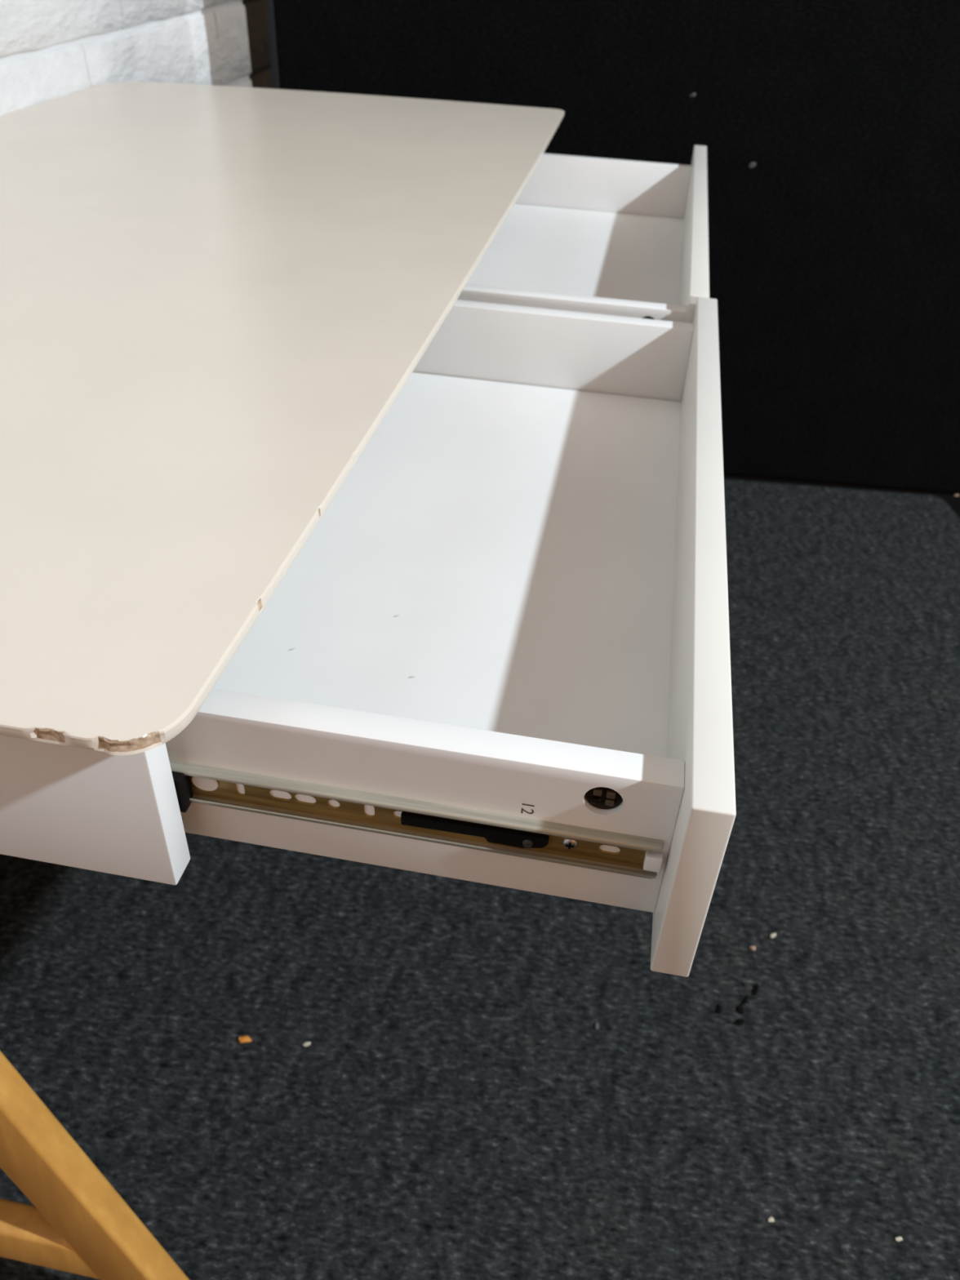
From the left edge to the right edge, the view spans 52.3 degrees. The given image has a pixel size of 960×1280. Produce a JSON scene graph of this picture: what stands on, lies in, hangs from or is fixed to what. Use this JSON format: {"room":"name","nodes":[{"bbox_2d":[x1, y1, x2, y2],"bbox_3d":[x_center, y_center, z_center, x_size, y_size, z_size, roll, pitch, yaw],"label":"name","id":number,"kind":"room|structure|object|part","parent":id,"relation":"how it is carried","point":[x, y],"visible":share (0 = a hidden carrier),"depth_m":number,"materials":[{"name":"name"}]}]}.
{"room":"office","nodes":[
{"label":"office","id":0,"kind":"room"},
{"bbox_2d":[0,0,273,115],"bbox_3d":[-0.773,-0.838,0.552,0.158,2.600,4.900,8,38,7],"label":"wall","id":1,"kind":"structure","parent":0,"point":[50,49],"depth_m":1.55,"materials":[{"name":"white"}]},
{"bbox_2d":[723,472,959,517],"bbox_3d":[1.605,0.608,1.054,5.200,0.092,6.200,8,38,7],"label":"floor","id":2,"kind":"structure","parent":0,"point":[953,502],"depth_m":2.14,"materials":[{"name":"black"}]},
{"bbox_2d":[0,479,959,1279],"bbox_3d":[0.343,0.743,0.716,2.465,0.008,3.662,8,38,7],"label":"carpet","id":3,"kind":"object","parent":2,"relation":"on","point":[456,1107],"visible":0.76,"depth_m":1.09,"materials":[{"name":"grey carpet"}]},
{"bbox_2d":[238,1035,251,1043],"bbox_3d":[-0.256,0.435,1.065,0.014,0.006,0.008,-4,38,-9],"label":"crumb","id":4,"kind":"object","parent":3,"relation":"on","point":[242,1039],"visible":1,"depth_m":1.06,"materials":[{"name":"orange"}]},
{"bbox_2d":[302,1041,311,1046],"bbox_3d":[-0.188,0.440,1.064,0.010,0.003,0.004,-13,41,-20],"label":"crumb","id":5,"kind":"object","parent":3,"relation":"on","point":[307,1043],"visible":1,"depth_m":1.06,"materials":[{"name":"beige"}]},
{"bbox_2d":[0,81,736,1279],"bbox_3d":[-0.250,-0.119,1.177,0.927,0.740,1.434,8,38,7],"label":"desk","id":6,"kind":"object","parent":3,"relation":"on","point":[282,371],"visible":1,"depth_m":0.65,"materials":[{"name":"beige paint"}]},
{"bbox_3d":[-0.327,0.344,0.689,0.312,0.602,0.035,17,40,18],"label":"leg","id":7,"kind":"part","parent":6,"relation":"part of","materials":[{"name":"brown wood"}]},
{"bbox_3d":[-0.467,0.022,0.488,0.655,0.120,0.018,8,38,7],"label":"panel","id":8,"kind":"part","parent":6,"relation":"part of","materials":[{"name":"white paint"}]},
{"bbox_2d":[191,776,218,791],"bbox_3d":[-0.133,0.069,0.473,0.014,0.012,0.001,8,38,7],"label":"hole","id":9,"kind":"object","parent":6,"relation":"in","point":[198,783],"depth_m":0.47,"materials":[{"name":"white paint"}]},
{"bbox_3d":[-0.078,0.070,0.460,0.326,0.002,0.006,8,38,7],"label":"slide rail","id":10,"kind":"part","parent":6,"relation":"part of","materials":[{"name":"metal"}]},
{"bbox_3d":[-0.079,0.086,0.472,0.326,0.002,0.006,8,38,7],"label":"slide rail","id":11,"kind":"part","parent":6,"relation":"part of","materials":[{"name":"metal"}]},
{"bbox_3d":[-0.096,0.067,0.476,0.375,0.088,0.017,8,38,7],"label":"drawer","id":12,"kind":"part","parent":6,"relation":"part of","materials":[{"name":"white paint"}]},
{"bbox_3d":[-0.003,0.090,0.459,0.070,0.010,0.002,8,38,7],"label":"slide lever","id":13,"kind":"part","parent":6,"relation":"part of","materials":[{"name":"black plastic"}]},
{"bbox_3d":[0.003,-0.269,0.915,0.375,0.088,0.017,8,38,7],"label":"drawer","id":14,"kind":"part","parent":6,"relation":"part of","materials":[{"name":"white paint"}]},
{"bbox_3d":[0.005,-0.297,0.952,0.375,0.088,0.017,8,38,7],"label":"drawer","id":15,"kind":"part","parent":6,"relation":"part of","materials":[{"name":"white paint"}]},
{"bbox_3d":[0.111,-0.654,1.418,0.375,0.088,0.017,8,38,7],"label":"drawer","id":16,"kind":"part","parent":6,"relation":"part of","materials":[{"name":"white paint"}]},
{"bbox_3d":[0.146,-0.076,0.668,0.018,0.112,0.628,8,38,7],"label":"drawer","id":17,"kind":"part","parent":6,"relation":"part of","materials":[{"name":"paint"}]},
{"bbox_3d":[0.255,-0.466,1.178,0.018,0.112,0.670,8,38,7],"label":"drawer","id":18,"kind":"part","parent":6,"relation":"part of","materials":[{"name":"paint"}]},
{"bbox_2d":[594,1021,599,1029],"bbox_3d":[0.131,0.431,1.095,0.005,0.003,0.010,5,38,2],"label":"crumb","id":19,"kind":"object","parent":3,"relation":"on","point":[596,1024],"visible":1,"depth_m":1.09,"materials":[{"name":"grey"}]},
{"bbox_2d":[715,1004,721,1013],"bbox_3d":[0.273,0.422,1.117,0.007,0.002,0.014,15,40,16],"label":"lint","id":20,"kind":"object","parent":3,"relation":"on","point":[718,1010],"visible":1,"depth_m":1.12,"materials":[{"name":"black"}]},
{"bbox_2d":[733,1018,744,1026],"bbox_3d":[0.293,0.432,1.106,0.014,0.002,0.008,-10,40,-16],"label":"lint","id":21,"kind":"object","parent":3,"relation":"on","point":[739,1022],"visible":1,"depth_m":1.10,"materials":[{"name":"black"}]},
{"bbox_2d":[735,1005,743,1014],"bbox_3d":[0.297,0.423,1.118,0.010,0.003,0.011,8,38,7],"label":"lint","id":22,"kind":"object","parent":3,"relation":"on","point":[739,1010],"visible":1,"depth_m":1.12,"materials":[{"name":"black"}]},
{"bbox_2d":[740,995,747,1004],"bbox_3d":[0.305,0.416,1.128,0.005,0.002,0.016,28,44,28],"label":"lint","id":23,"kind":"object","parent":3,"relation":"on","point":[745,998],"visible":1,"depth_m":1.13,"materials":[{"name":"black"}]},
{"bbox_2d":[749,945,755,951],"bbox_3d":[0.330,0.372,1.184,0.008,0.003,0.006,28,44,29],"label":"crumb","id":24,"kind":"object","parent":3,"relation":"on","point":[752,947],"visible":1,"depth_m":1.18,"materials":[{"name":"beige"}]},
{"bbox_2d":[751,983,758,995],"bbox_3d":[0.321,0.407,1.140,0.007,0.002,0.019,22,42,22],"label":"lint","id":25,"kind":"object","parent":3,"relation":"on","point":[755,989],"visible":1,"depth_m":1.14,"materials":[{"name":"black"}]},
{"bbox_2d":[767,1217,773,1222],"bbox_3d":[0.280,0.558,0.942,0.006,0.003,0.005,-6,39,-11],"label":"crumb","id":26,"kind":"object","parent":3,"relation":"on","point":[770,1219],"visible":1,"depth_m":0.94,"materials":[{"name":"beige"}]},
{"bbox_2d":[769,933,776,938],"bbox_3d":[0.359,0.362,1.199,0.010,0.004,0.006,-22,44,-29],"label":"crumb","id":27,"kind":"object","parent":3,"relation":"on","point":[772,935],"visible":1,"depth_m":1.20,"materials":[{"name":"beige"}]},
{"bbox_2d":[895,1236,902,1241],"bbox_3d":[0.399,0.571,0.933,0.007,0.003,0.004,-11,40,-18],"label":"crumb","id":28,"kind":"object","parent":3,"relation":"on","point":[898,1238],"visible":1,"depth_m":0.93,"materials":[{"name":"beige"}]},
{"bbox_2d":[266,0,959,492],"bbox_3d":[1.446,-1.274,1.515,3.600,2.300,0.306,5,38,3],"label":"backdrop panel","id":29,"kind":"object","parent":2,"relation":"on","point":[834,258],"visible":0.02,"depth_m":1.75,"materials":[{"name":"black fabric"}]},
{"bbox_3d":[-0.350,-1.367,1.511,0.012,2.290,0.037,5,38,3],"label":"edge trim","id":30,"kind":"part","parent":29,"relation":"part of","materials":[{"name":"black"}]},
{"bbox_2d":[748,162,755,168],"bbox_3d":[0.492,-0.859,1.769,0.013,0.010,0.004,7,38,5],"label":"lint","id":31,"kind":"object","parent":29,"relation":"attached to","point":[751,165],"visible":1,"depth_m":1.77,"materials":[{"name":"grey"}]}
]}

